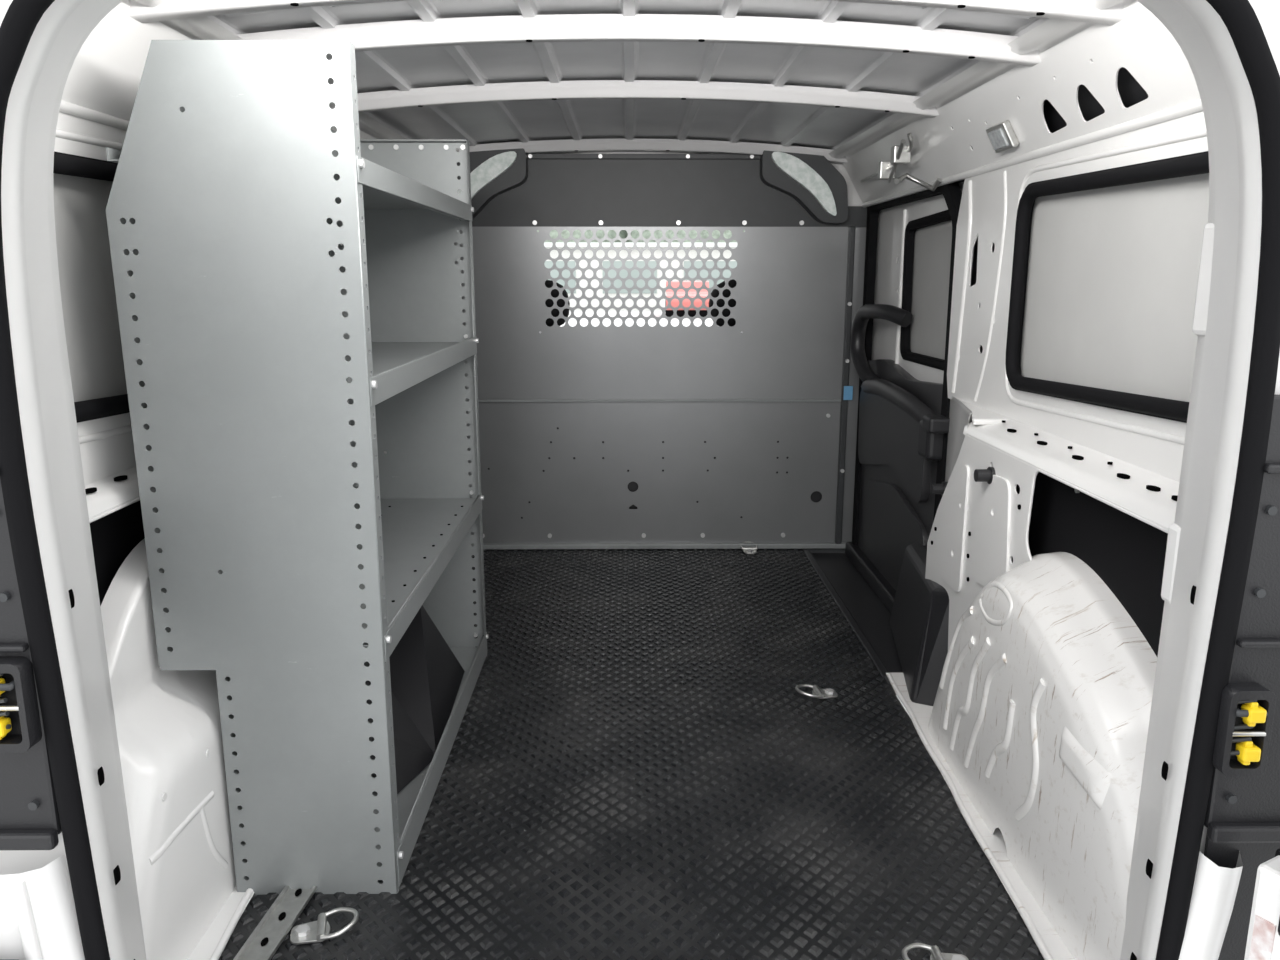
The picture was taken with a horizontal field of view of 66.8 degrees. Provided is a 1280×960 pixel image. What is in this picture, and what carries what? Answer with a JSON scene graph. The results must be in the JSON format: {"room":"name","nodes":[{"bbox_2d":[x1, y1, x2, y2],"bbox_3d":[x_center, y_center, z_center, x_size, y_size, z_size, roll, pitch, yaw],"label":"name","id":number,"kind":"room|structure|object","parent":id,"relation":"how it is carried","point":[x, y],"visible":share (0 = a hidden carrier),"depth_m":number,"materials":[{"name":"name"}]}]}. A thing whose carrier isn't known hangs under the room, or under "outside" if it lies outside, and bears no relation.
{"room":"vehicle interior","nodes":[
{"label":"vehicle interior","id":0,"kind":"room"},
{"bbox_2d":[54,2,386,519],"bbox_3d":[-0.801,-0.181,2.335,0.089,1.388,2.340,0,12,-1],"label":"wall","id":1,"kind":"structure","parent":0,"point":[105,75],"depth_m":1.47,"materials":[{"name":"metal"}]},
{"bbox_2d":[53,173,127,401],"bbox_3d":[-0.855,-0.322,1.655,0.004,0.442,0.790,0,12,-1],"label":"window","id":2,"kind":"structure","parent":1,"relation":"in","point":[87,287],"depth_m":1.50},
{"bbox_2d":[53,153,129,420],"bbox_3d":[-0.829,-0.322,1.656,0.028,0.412,0.761,0,12,-1],"label":"bead","id":3,"kind":"object","parent":1,"relation":"attached to","point":[63,164],"visible":0.02,"depth_m":1.45,"materials":[{"name":"black rubber"}]},
{"bbox_2d":[54,151,129,422],"bbox_3d":[-0.840,-0.322,1.656,0.024,0.418,0.766,0,12,-1],"label":"rubber gasket","id":4,"kind":"object","parent":1,"relation":"attached to","point":[54,151],"visible":0.02,"depth_m":1.47,"materials":[{"name":"black"}]},
{"bbox_2d":[55,129,131,443],"bbox_3d":[-0.837,-0.323,1.656,0.012,0.482,0.831,0,12,-1],"label":"bead","id":5,"kind":"object","parent":1,"relation":"attached to","point":[59,133],"visible":0.02,"depth_m":1.48,"materials":[{"name":"white paint"}]},
{"bbox_2d":[59,100,128,130],"bbox_3d":[-0.842,-0.713,2.222,0.018,0.017,2.340,0,12,-1],"label":"bead","id":6,"kind":"object","parent":1,"relation":"attached to","point":[65,107],"visible":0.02,"depth_m":1.47,"materials":[{"name":"white paint"}]},
{"bbox_2d":[85,466,139,517],"bbox_3d":[-0.822,-0.165,2.338,0.049,0.045,2.340,0,12,-1],"label":"ledge","id":7,"kind":"object","parent":1,"relation":"attached to","point":[110,493],"visible":0.21,"depth_m":1.48,"materials":[{"name":"white paint"}]},
{"bbox_2d":[89,497,139,522],"bbox_3d":[-0.790,0.189,1.536,0.006,0.321,0.548,0,12,-1],"label":"lip of the opening","id":8,"kind":"object","parent":1,"relation":"attached to","point":[136,499],"visible":0.02,"depth_m":1.45,"materials":[{"name":"white paint"}]},
{"bbox_2d":[90,500,144,605],"bbox_3d":[-0.846,0.278,1.634,0.010,0.580,0.800,0,12,-1],"label":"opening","id":9,"kind":"object","parent":1,"relation":"attached to","point":[115,535],"visible":0.02,"depth_m":1.55,"materials":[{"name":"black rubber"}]},
{"bbox_2d":[206,0,1049,149],"bbox_3d":[-0.024,-0.909,2.220,1.600,0.050,2.480,0,12,-1],"label":"roof","id":10,"kind":"structure","parent":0,"point":[404,69],"depth_m":2.12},
{"bbox_2d":[223,9,292,16],"bbox_3d":[-0.630,-0.759,1.560,0.119,0.022,0.100,0,12,-1],"label":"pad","id":11,"kind":"object","parent":10,"relation":"attached to","point":[265,11],"visible":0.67,"depth_m":1.57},
{"bbox_2d":[122,0,405,138],"bbox_3d":[-0.727,-0.863,2.191,0.067,0.017,2.340,0,12,-1],"label":"roof rail","id":12,"kind":"object","parent":10,"relation":"attached to","point":[195,28],"depth_m":1.60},
{"bbox_2d":[128,0,1124,25],"bbox_3d":[-0.016,-0.725,1.451,1.520,0.075,0.090,0,12,-1],"label":"bow","id":13,"kind":"object","parent":10,"relation":"attached to","point":[1071,10],"visible":0.92,"depth_m":1.44,"materials":[{"name":"white paint"}]},
{"bbox_2d":[331,80,938,117],"bbox_3d":[-0.025,-0.909,2.322,1.520,0.075,0.081,0,12,-1],"label":"bow","id":14,"kind":"object","parent":10,"relation":"attached to","point":[584,89],"visible":0.88,"depth_m":2.29,"materials":[{"name":"white paint"}]},
{"bbox_2d":[237,14,1040,65],"bbox_3d":[-0.019,-0.787,1.745,1.520,0.075,0.081,0,12,-1],"label":"bow","id":15,"kind":"object","parent":10,"relation":"attached to","point":[558,27],"visible":0.81,"depth_m":1.72,"materials":[{"name":"white paint"}]},
{"bbox_2d":[456,139,846,162],"bbox_3d":[-0.036,-1.114,3.291,1.520,0.075,0.072,0,12,-1],"label":"bow","id":16,"kind":"object","parent":10,"relation":"attached to","point":[567,145],"visible":0.76,"depth_m":3.26,"materials":[{"name":"white paint"}]},
{"bbox_2d":[542,151,861,205],"bbox_3d":[-0.026,-1.045,3.387,1.820,0.305,0.006,0,12,-1],"label":"top closure","id":17,"kind":"object","parent":10,"relation":"attached to","point":[854,199],"visible":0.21,"depth_m":3.37,"materials":[{"name":"white paint"}]},
{"bbox_2d":[760,150,847,223],"bbox_3d":[0.563,-1.009,3.324,0.298,0.249,0.090,0,12,-1],"label":"housing","id":18,"kind":"object","parent":10,"relation":"attached to","point":[772,176],"depth_m":3.29,"materials":[{"name":"black plastic"}]},
{"bbox_2d":[829,0,1136,158],"bbox_3d":[0.679,-0.866,2.206,0.067,0.017,2.340,0,12,-1],"label":"roof rail","id":19,"kind":"object","parent":10,"relation":"attached to","point":[1051,32],"depth_m":1.95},
{"bbox_2d":[809,548,844,552],"bbox_3d":[-0.045,0.122,4.502,1.700,0.060,1.640,0,12,-1],"label":"floor","id":20,"kind":"structure","parent":0,"point":[837,550],"depth_m":3.70,"materials":[{"name":"rubber"}]},
{"bbox_2d":[545,280,569,326],"bbox_3d":[-0.470,-0.361,3.911,0.500,0.889,0.588,0,12,-1],"label":"seat","id":21,"kind":"object","parent":20,"relation":"on","point":[549,303],"visible":0.05,"depth_m":3.57,"materials":[{"name":"black fabric"}]},
{"bbox_2d":[709,279,736,326],"bbox_3d":[0.460,-0.363,3.921,0.500,0.889,0.588,0,12,-1],"label":"seat","id":22,"kind":"object","parent":20,"relation":"on","point":[732,283],"visible":0.05,"depth_m":3.58,"materials":[{"name":"black fabric"}]},
{"bbox_2d":[871,182,971,383],"bbox_3d":[0.834,-0.546,2.945,0.004,0.650,1.070,0,12,-1],"label":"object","id":23,"kind":"object","parent":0,"point":[889,237],"visible":0.39,"depth_m":3.18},
{"bbox_2d":[895,209,906,363],"bbox_3d":[0.830,-0.610,3.079,0.016,0.480,0.015,0,12,-1],"label":"bead","id":24,"kind":"object","parent":23,"relation":"attached to","point":[904,210],"visible":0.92,"depth_m":3.07,"materials":[{"name":"white paint"}]},
{"bbox_2d":[843,1,1207,648],"bbox_3d":[0.753,-0.184,2.351,0.090,1.388,2.340,0,12,-1],"label":"wall","id":25,"kind":"structure","parent":0,"point":[1139,43],"depth_m":1.93,"materials":[{"name":"metal"}]},
{"bbox_2d":[851,304,912,381],"bbox_3d":[0.776,-0.429,3.172,0.090,0.293,0.401,-1,12,-6],"label":"handle","id":26,"kind":"object","parent":25,"relation":"in","point":[894,314],"depth_m":3.25,"materials":[{"name":"black plastic"}]},
{"bbox_2d":[858,389,931,501],"bbox_3d":[0.793,-0.138,3.053,0.030,0.305,0.775,0,12,-1],"label":"door panel","id":27,"kind":"object","parent":25,"relation":"attached to","point":[888,435],"visible":0.61,"depth_m":2.97,"materials":[{"name":"grey plastic"}]},
{"bbox_2d":[864,480,927,581],"bbox_3d":[0.797,0.169,3.067,0.020,0.309,0.702,0,12,-1],"label":"door panel","id":28,"kind":"object","parent":25,"relation":"attached to","point":[891,524],"visible":0.77,"depth_m":3.07,"materials":[{"name":"grey plastic"}]},
{"bbox_2d":[861,378,935,422],"bbox_3d":[0.779,-0.254,2.999,0.091,0.104,0.775,0,12,-1],"label":"armrest","id":29,"kind":"object","parent":25,"relation":"attached to","point":[888,390],"visible":0.86,"depth_m":2.81,"materials":[{"name":"grey plastic"}]},
{"bbox_2d":[858,359,942,589],"bbox_3d":[0.819,0.021,3.039,0.035,0.751,0.980,0,12,-1],"label":"trim","id":30,"kind":"structure","parent":25,"relation":"attached to","point":[929,393],"depth_m":3.01,"materials":[{"name":"grey plastic"}]},
{"bbox_2d":[860,133,941,190],"bbox_3d":[0.720,-0.891,2.832,0.113,0.145,0.705,0,12,-1],"label":"bracket","id":31,"kind":"object","parent":25,"relation":"attached to","point":[900,154],"depth_m":2.57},
{"bbox_2d":[852,182,961,545],"bbox_3d":[0.804,-0.248,2.997,0.030,1.245,0.970,0,12,-1],"label":"seal","id":32,"kind":"object","parent":25,"relation":"attached to","point":[952,193],"visible":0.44,"depth_m":3.05,"materials":[{"name":"black rubber"}]},
{"bbox_2d":[917,420,943,459],"bbox_3d":[0.794,-0.108,2.592,0.080,0.100,0.100,0,12,-1],"label":"cover","id":33,"kind":"object","parent":25,"relation":"attached to","point":[930,445],"visible":0.43,"depth_m":2.55,"materials":[{"name":"black plastic"}]},
{"bbox_2d":[930,484,944,493],"bbox_3d":[0.731,0.022,2.363,0.040,0.026,0.026,0,12,-1],"label":"buffer","id":34,"kind":"object","parent":25,"relation":"attached to","point":[935,488],"visible":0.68,"depth_m":2.35,"materials":[{"name":"black plastic"}]},
{"bbox_2d":[940,465,969,591],"bbox_3d":[0.716,0.100,2.203,0.010,0.293,0.134,0,12,-1],"label":"pillar pressing","id":35,"kind":"structure","parent":25,"relation":"attached to","point":[951,570],"depth_m":2.17,"materials":[{"name":"white paint"}]},
{"bbox_2d":[945,396,971,481],"bbox_3d":[0.747,0.156,2.405,0.063,0.700,0.440,3,12,12],"label":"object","id":36,"kind":"object","parent":25,"relation":"attached to","point":[958,417],"visible":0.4,"depth_m":2.40,"materials":[{"name":"white paint"}]},
{"bbox_2d":[922,415,949,432],"bbox_3d":[0.774,-0.146,2.528,0.060,0.040,0.070,0,12,-1],"label":"cover","id":37,"kind":"object","parent":36,"relation":"attached to","point":[931,423],"visible":0.87,"depth_m":2.50,"materials":[{"name":"black plastic"}]},
{"bbox_2d":[951,399,1007,424],"bbox_3d":[0.803,-0.170,2.306,0.084,0.014,0.470,2,12,11],"label":"ledge","id":38,"kind":"object","parent":36,"relation":"attached to","point":[980,416],"visible":0.64,"depth_m":2.14,"materials":[{"name":"white paint"}]},
{"bbox_2d":[971,237,994,352],"bbox_3d":[0.836,-0.427,2.285,0.003,0.510,0.330,0,12,-1],"label":"backing","id":39,"kind":"object","parent":36,"relation":"attached to","point":[974,266],"visible":0.02,"depth_m":2.41,"materials":[{"name":"black plastic"}]},
{"bbox_2d":[951,180,973,392],"bbox_3d":[0.797,-0.468,2.383,0.020,0.514,0.059,0,12,-1],"label":"bead","id":40,"kind":"object","parent":25,"relation":"attached to","point":[957,355],"visible":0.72,"depth_m":2.36,"materials":[{"name":"white paint"}]},
{"bbox_2d":[974,469,990,481],"bbox_3d":[0.705,-0.009,1.978,0.040,0.026,0.026,0,12,-1],"label":"buffer","id":41,"kind":"object","parent":25,"relation":"attached to","point":[980,475],"visible":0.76,"depth_m":1.97,"materials":[{"name":"black plastic"}]},
{"bbox_2d":[974,171,1006,400],"bbox_3d":[0.799,-0.428,2.197,0.016,0.515,0.114,0,12,-1],"label":"bead","id":42,"kind":"object","parent":25,"relation":"attached to","point":[992,320],"visible":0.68,"depth_m":2.16,"materials":[{"name":"white paint"}]},
{"bbox_2d":[974,475,1010,586],"bbox_3d":[0.718,0.109,1.973,0.010,0.245,0.194,0,12,-1],"label":"pillar pressing","id":43,"kind":"structure","parent":25,"relation":"attached to","point":[993,501],"depth_m":1.96,"materials":[{"name":"white paint"}]},
{"bbox_2d":[986,120,1018,152],"bbox_3d":[0.759,-0.719,2.033,0.038,0.054,0.100,0,12,-1],"label":"metal bracket","id":44,"kind":"object","parent":25,"relation":"attached to","point":[1002,137],"visible":1,"depth_m":2.00,"materials":[{"name":"metal"}]},
{"bbox_2d":[886,552,1156,959],"bbox_3d":[0.686,0.380,1.800,0.194,0.513,1.289,0,12,-1],"label":"wheel arch","id":45,"kind":"object","parent":25,"relation":"attached to","point":[1036,726],"visible":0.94,"depth_m":1.56,"materials":[{"name":"white paint"}]},
{"bbox_2d":[862,99,1202,207],"bbox_3d":[0.794,-0.716,2.239,0.018,0.017,2.340,0,12,-1],"label":"bead","id":46,"kind":"object","parent":25,"relation":"attached to","point":[1195,106],"visible":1,"depth_m":1.79,"materials":[{"name":"white paint"}]},
{"bbox_2d":[952,61,1147,182],"bbox_3d":[0.801,-0.773,2.227,0.072,0.123,2.340,0,12,-1],"label":"backing","id":47,"kind":"object","parent":25,"relation":"attached to","point":[1131,92],"visible":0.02,"depth_m":1.72,"materials":[{"name":"black plastic"}]},
{"bbox_2d":[963,415,1178,527],"bbox_3d":[0.763,-0.025,1.679,0.084,0.045,0.960,0,12,-1],"label":"ledge","id":48,"kind":"object","parent":25,"relation":"attached to","point":[1093,473],"visible":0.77,"depth_m":1.63,"materials":[{"name":"white paint"}]},
{"bbox_2d":[1002,420,1177,500],"bbox_3d":[0.773,-0.038,1.676,0.029,0.010,0.829,0,12,-1],"label":"holes","id":49,"kind":"object","parent":48,"relation":"on","point":[1077,457],"visible":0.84,"depth_m":1.58,"materials":[{"name":"black"}]},
{"bbox_2d":[1011,472,1167,656],"bbox_3d":[0.779,0.275,1.651,0.010,0.580,0.800,0,12,-1],"label":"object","id":50,"kind":"object","parent":25,"relation":"attached to","point":[1126,552],"visible":0.02,"depth_m":1.60,"materials":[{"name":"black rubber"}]},
{"bbox_2d":[1025,469,1167,560],"bbox_3d":[0.725,0.186,1.551,0.006,0.321,0.548,0,12,-1],"label":"lip of the opening","id":51,"kind":"object","parent":25,"relation":"attached to","point":[1037,470],"visible":0.38,"depth_m":1.68,"materials":[{"name":"white paint"}]},
{"bbox_2d":[1004,129,1206,443],"bbox_3d":[0.802,-0.326,1.672,0.012,0.482,0.831,0,12,-1],"label":"bead","id":52,"kind":"object","parent":25,"relation":"attached to","point":[1201,133],"visible":0.42,"depth_m":1.66,"materials":[{"name":"white paint"}]},
{"bbox_2d":[1005,153,1208,420],"bbox_3d":[0.794,-0.326,1.672,0.028,0.412,0.761,0,12,-1],"label":"window seal","id":53,"kind":"object","parent":25,"relation":"attached to","point":[1198,164],"visible":0.54,"depth_m":1.73,"materials":[{"name":"black rubber"}]},
{"bbox_2d":[1009,151,1207,422],"bbox_3d":[0.805,-0.326,1.672,0.024,0.418,0.766,0,12,-1],"label":"rubber gasket","id":54,"kind":"object","parent":25,"relation":"attached to","point":[1028,185],"visible":0.1,"depth_m":1.83,"materials":[{"name":"black"}]},
{"bbox_2d":[1021,173,1208,401],"bbox_3d":[0.821,-0.326,1.672,0.004,0.442,0.790,0,12,-1],"label":"window","id":55,"kind":"structure","parent":25,"relation":"in","point":[1112,275],"depth_m":1.66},
{"bbox_2d":[1249,915,1275,959],"bbox_3d":[0.649,0.493,1.014,0.002,0.075,0.020,-6,13,-27],"label":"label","id":56,"kind":"object","parent":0,"point":[1263,936],"depth_m":1.01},
{"bbox_3d":[-0.151,0.546,2.414,1.545,0.054,2.500,0,12,-1],"label":"floor","id":57,"kind":"structure","parent":0,"visible":0},
{"bbox_2d":[219,549,1043,959],"bbox_3d":[-0.101,0.511,2.422,1.445,0.010,2.450,0,12,-1],"label":"rubber floor mat","id":58,"kind":"object","parent":57,"relation":"on","point":[636,767],"visible":0.8,"depth_m":1.90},
{"bbox_2d":[100,538,254,959],"bbox_3d":[-0.735,0.349,1.787,0.192,0.578,1.273,0,12,-2],"label":"wheel arch","id":59,"kind":"object","parent":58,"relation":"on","point":[168,722],"visible":0.3,"depth_m":1.46,"materials":[{"name":"white paint"}]},
{"bbox_2d":[233,886,316,959],"bbox_3d":[-0.566,0.695,1.500,0.051,0.012,0.547,1,12,5],"label":"floor track","id":60,"kind":"object","parent":58,"relation":"on","point":[264,941],"visible":0.7,"depth_m":1.51,"materials":[{"name":"metal"}]},
{"bbox_2d":[106,40,488,894],"bbox_3d":[-0.580,-0.066,1.967,0.364,1.315,1.026,0,12,-1],"label":"shelving unit","id":61,"kind":"object","parent":58,"relation":"on","point":[329,599],"visible":1,"depth_m":1.48,"materials":[{"name":"silver metal"}]},
{"bbox_2d":[106,147,473,220],"bbox_3d":[-0.576,-0.549,1.865,0.356,0.047,1.019,0,12,-1],"label":"tray","id":62,"kind":"object","parent":61,"relation":"on","point":[388,195],"depth_m":1.37,"materials":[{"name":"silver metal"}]},
{"bbox_2d":[140,337,478,406],"bbox_3d":[-0.576,-0.238,1.930,0.356,0.052,1.019,0,12,-1],"label":"tray","id":63,"kind":"object","parent":61,"relation":"on","point":[398,364],"depth_m":1.43,"materials":[{"name":"silver metal"}]},
{"bbox_2d":[166,493,483,661],"bbox_3d":[-0.576,0.156,2.013,0.356,0.053,1.019,0,12,-1],"label":"tray","id":64,"kind":"object","parent":61,"relation":"on","point":[422,532],"depth_m":1.60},
{"bbox_2d":[241,632,488,886],"bbox_3d":[-0.532,0.535,2.094,0.268,0.072,1.019,0,12,-1],"label":"tray","id":65,"kind":"object","parent":61,"relation":"on","point":[425,734],"depth_m":1.79,"materials":[{"name":"silver metal"}]},
{"bbox_2d":[290,907,358,943],"bbox_3d":[-0.488,0.690,1.503,0.102,0.021,0.068,-3,12,-15],"label":"ring","id":66,"kind":"object","parent":58,"relation":"on","point":[319,930],"visible":1,"depth_m":1.49,"materials":[{"name":"metal"}]},
{"bbox_2d":[471,542,845,549],"bbox_3d":[-0.006,0.245,3.614,1.620,0.018,0.030,0,12,-1],"label":"flange","id":67,"kind":"object","parent":58,"relation":"on","point":[640,545],"visible":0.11,"depth_m":3.60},
{"bbox_2d":[466,402,840,542],"bbox_3d":[-0.036,-0.101,3.573,1.560,0.680,0.036,0,12,-1],"label":"sheet","id":68,"kind":"object","parent":67,"relation":"attached to","point":[586,498],"depth_m":3.57,"materials":[{"name":"grey paint"}]},
{"bbox_2d":[454,227,847,399],"bbox_3d":[-0.043,-0.585,3.449,1.545,0.611,0.003,0,12,-1],"label":"sheet","id":69,"kind":"object","parent":68,"relation":"attached to","point":[789,293],"visible":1,"depth_m":3.46,"materials":[{"name":"grey paint"}]},
{"bbox_2d":[457,148,527,219],"bbox_3d":[-0.534,-1.006,3.313,0.298,0.249,0.090,0,12,-1],"label":"housing","id":70,"kind":"object","parent":69,"relation":"attached to","point":[516,175],"depth_m":3.27,"materials":[{"name":"black plastic"}]},
{"bbox_2d":[466,399,840,401],"bbox_3d":[-0.043,-0.286,3.506,1.545,0.008,0.012,0,12,-1],"label":"fold","id":71,"kind":"object","parent":69,"relation":"attached to","point":[694,400],"visible":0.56,"depth_m":3.50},
{"bbox_2d":[483,154,851,537],"bbox_3d":[0.071,-0.449,3.463,1.350,1.363,0.038,0,12,-1],"label":"bolts","id":72,"kind":"object","parent":67,"relation":"attached to","point":[534,222],"visible":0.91,"depth_m":3.38,"materials":[{"name":"silver metal"}]},
{"bbox_2d":[835,226,854,543],"bbox_3d":[0.739,-0.325,3.506,0.020,1.145,0.040,0,12,-1],"label":"channel","id":73,"kind":"object","parent":67,"relation":"attached to","point":[851,230],"visible":0.98,"depth_m":3.48,"materials":[{"name":"grey metal"}]},
{"bbox_2d":[842,227,865,541],"bbox_3d":[0.796,-0.327,3.517,0.095,1.145,0.020,0,12,-1],"label":"channel","id":74,"kind":"object","parent":67,"relation":"attached to","point":[860,232],"visible":0.26,"depth_m":3.52,"materials":[{"name":"grey paint"}]},
{"bbox_2d":[472,153,867,226],"bbox_3d":[-0.026,-1.001,3.362,1.700,0.248,0.018,0,12,-1],"label":"sheet","id":75,"kind":"object","parent":74,"relation":"attached to","point":[555,192],"depth_m":3.37,"materials":[{"name":"grey metal"}]},
{"bbox_2d":[795,684,837,698],"bbox_3d":[0.427,0.511,2.350,0.102,0.021,0.068,-1,12,-5],"label":"ring","id":76,"kind":"object","parent":58,"relation":"on","point":[818,693],"visible":1,"depth_m":2.34,"materials":[{"name":"metal"}]},
{"bbox_2d":[902,943,968,959],"bbox_3d":[0.436,0.706,1.426,0.102,0.021,0.068,0,12,-1],"label":"ring","id":77,"kind":"object","parent":58,"relation":"on","point":[936,954],"visible":1,"depth_m":1.44,"materials":[{"name":"metal"}]},
{"bbox_2d":[1,0,1261,959],"bbox_3d":[-0.005,0.021,1.113,1.636,1.501,0.170,0,12,-1],"label":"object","id":78,"kind":"object","parent":57,"relation":"attached to","point":[37,329],"depth_m":1.08,"materials":[{"name":"white paint"}]},
{"bbox_2d":[0,0,1279,959],"bbox_3d":[-0.004,-0.006,1.017,1.878,1.639,0.012,0,12,-1],"label":"frame","id":79,"kind":"object","parent":78,"relation":"attached to","point":[1267,12],"visible":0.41,"depth_m":1.04,"materials":[{"name":"white paint"}]},
{"bbox_2d":[0,480,61,849],"bbox_3d":[-0.725,0.161,1.026,0.159,0.500,0.025,0,12,-1],"label":"door frame","id":80,"kind":"structure","parent":79,"relation":"attached to","point":[29,815],"depth_m":1.06,"materials":[{"name":"black plastic"}]},
{"bbox_2d":[0,656,41,752],"bbox_3d":[-0.672,0.239,1.030,0.048,0.100,0.030,0,12,-1],"label":"latch","id":81,"kind":"object","parent":80,"relation":"attached to","point":[20,668],"depth_m":1.03,"materials":[{"name":"black plastic"}]},
{"bbox_2d":[0,854,84,959],"bbox_3d":[-0.740,0.706,1.108,0.240,0.560,0.092,0,12,-1],"label":"bumper cover","id":82,"kind":"object","parent":79,"relation":"attached to","point":[38,916],"visible":1,"depth_m":1.08,"materials":[{"name":"white paint"}]},
{"bbox_2d":[0,0,1279,959],"bbox_3d":[-0.004,0.125,1.033,1.306,1.330,0.025,0,12,-1],"label":"seal","id":83,"kind":"object","parent":79,"relation":"attached to","point":[22,17],"visible":1,"depth_m":1.01,"materials":[{"name":"black rubber"}]},
{"bbox_2d":[1179,828,1279,959],"bbox_3d":[0.695,0.677,1.148,0.190,0.600,0.036,0,12,-1],"label":"bumper cover","id":84,"kind":"object","parent":79,"relation":"attached to","point":[1218,921],"visible":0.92,"depth_m":1.10,"materials":[{"name":"white paint"}]},
{"bbox_2d":[1204,394,1279,842],"bbox_3d":[0.716,0.158,1.040,0.159,0.500,0.025,0,12,-1],"label":"door frame","id":85,"kind":"structure","parent":79,"relation":"attached to","point":[1239,809],"depth_m":1.05,"materials":[{"name":"black plastic"}]},
{"bbox_2d":[1212,683,1275,776],"bbox_3d":[0.654,0.272,1.051,0.048,0.100,0.030,0,12,-1],"label":"latch","id":86,"kind":"object","parent":85,"relation":"attached to","point":[1257,713],"depth_m":1.04,"materials":[{"name":"black plastic"}]},
{"bbox_2d":[1275,848,1279,856],"bbox_3d":[0.827,0.683,0.832,0.011,0.480,0.600,-6,14,-28],"label":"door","id":87,"kind":"structure","parent":79,"relation":"attached to","point":[1277,853],"depth_m":1.04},
{"bbox_2d":[1244,855,1279,959],"bbox_3d":[0.808,0.698,0.809,0.045,0.500,0.614,-6,14,-28],"label":"door","id":88,"kind":"structure","parent":87,"relation":"attached to","point":[1266,899],"depth_m":1.00,"materials":[{"name":"white paint"}]},
{"bbox_2d":[1161,523,1180,603],"bbox_3d":[0.663,0.104,1.199,0.018,0.100,0.030,0,12,-1],"label":"pad","id":89,"kind":"object","parent":78,"relation":"attached to","point":[1174,530],"visible":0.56,"depth_m":1.20,"materials":[{"name":"white paint"}]},
{"bbox_2d":[1192,223,1213,335],"bbox_3d":[0.665,-0.232,1.123,0.022,0.130,0.040,0,12,-1],"label":"pad","id":90,"kind":"object","parent":78,"relation":"attached to","point":[1205,268],"visible":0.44,"depth_m":1.12,"materials":[{"name":"white paint"}]},
{"bbox_2d":[802,542,948,705],"bbox_3d":[0.756,0.283,2.933,0.290,0.332,1.393,0,12,-1],"label":"well","id":91,"kind":"object","parent":57,"relation":"attached to","point":[904,630],"visible":0.65,"depth_m":2.67,"materials":[{"name":"black plastic"}]},
{"bbox_3d":[0.882,-0.014,1.821,0.004,1.675,1.450,0,12,-1],"label":"outer skin","id":92,"kind":"object","parent":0,"visible":0},
{"bbox_2d":[910,220,951,359],"bbox_3d":[0.856,-0.534,2.768,0.004,0.500,0.620,0,12,-1],"label":"window","id":93,"kind":"structure","parent":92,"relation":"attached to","point":[932,244],"depth_m":2.85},
{"bbox_2d":[903,210,950,370],"bbox_3d":[0.839,-0.543,2.778,0.020,0.433,0.553,0,12,-1],"label":"rubber gasket","id":94,"kind":"object","parent":93,"relation":"attached to","point":[911,233],"depth_m":3.00,"materials":[{"name":"black rubber"}]},
{"bbox_2d":[900,210,950,369],"bbox_3d":[0.833,-0.543,2.778,0.022,0.430,0.550,0,12,-1],"label":"bead","id":95,"kind":"object","parent":94,"relation":"attached to","point":[943,215],"visible":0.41,"depth_m":2.91,"materials":[{"name":"black rubber"}]},
{"label":"outside","id":96,"kind":"structure","parent":0,"visible":0},
{"bbox_2d":[560,310,909,716],"bbox_3d":[-0.258,-3.618,24.786,120.000,0.070,110.000,0,12,-1],"label":"ground","id":97,"kind":"structure","parent":96,"point":[572,322],"depth_m":33.77,"materials":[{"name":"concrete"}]},
{"bbox_2d":[537,230,625,241],"bbox_3d":[-6.597,-17.385,70.170,13.633,8.640,13.194,0,12,-1],"label":"tree","id":98,"kind":"object","parent":97,"relation":"on","point":[565,234],"visible":0.02,"depth_m":64.32,"materials":[{"name":"green plant"}]},
{"bbox_2d":[546,247,735,309],"bbox_3d":[-2.484,-9.542,45.998,24.000,2.750,6.000,0,12,-1],"label":"wall","id":99,"kind":"structure","parent":97,"relation":"on","point":[583,283],"depth_m":42.99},
{"bbox_2d":[544,261,575,292],"bbox_3d":[-4.053,-8.987,43.007,2.400,1.400,0.050,0,12,-1],"label":"pane","id":100,"kind":"object","parent":99,"relation":"attached to","point":[554,273],"visible":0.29,"depth_m":42.95,"materials":[{"name":"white glass"}]},
{"bbox_2d":[603,261,656,292],"bbox_3d":[-0.453,-8.995,43.043,2.400,1.400,0.050,0,12,-1],"label":"pane","id":101,"kind":"object","parent":99,"relation":"attached to","point":[623,273],"visible":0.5,"depth_m":43.01,"materials":[{"name":"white glass"}]},
{"bbox_2d":[544,242,737,246],"bbox_3d":[-2.483,-10.954,45.546,24.600,0.200,6.300,0,12,-1],"label":"roof edge","id":102,"kind":"object","parent":99,"relation":"on","point":[546,244],"visible":0.07,"depth_m":42.49,"materials":[{"name":"silver metal"}]},
{"bbox_2d":[684,261,736,291],"bbox_3d":[3.147,-9.002,43.079,2.400,1.400,0.050,0,12,-1],"label":"pane","id":103,"kind":"object","parent":99,"relation":"attached to","point":[692,273],"visible":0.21,"depth_m":43.00,"materials":[{"name":"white glass"}]},
{"bbox_2d":[626,230,744,241],"bbox_3d":[4.212,-16.710,68.220,10.935,7.714,11.364,0,12,-1],"label":"tree","id":104,"kind":"object","parent":97,"relation":"on","point":[704,234],"visible":0.02,"depth_m":62.92,"materials":[{"name":"green plant"}]},
{"bbox_2d":[665,280,708,316],"bbox_3d":[1.808,-7.004,37.379,1.763,1.347,4.112,0,12,-1],"label":"parked car","id":105,"kind":"object","parent":97,"relation":"on","point":[692,293],"visible":0.56,"depth_m":35.98,"materials":[{"name":"red paint"}]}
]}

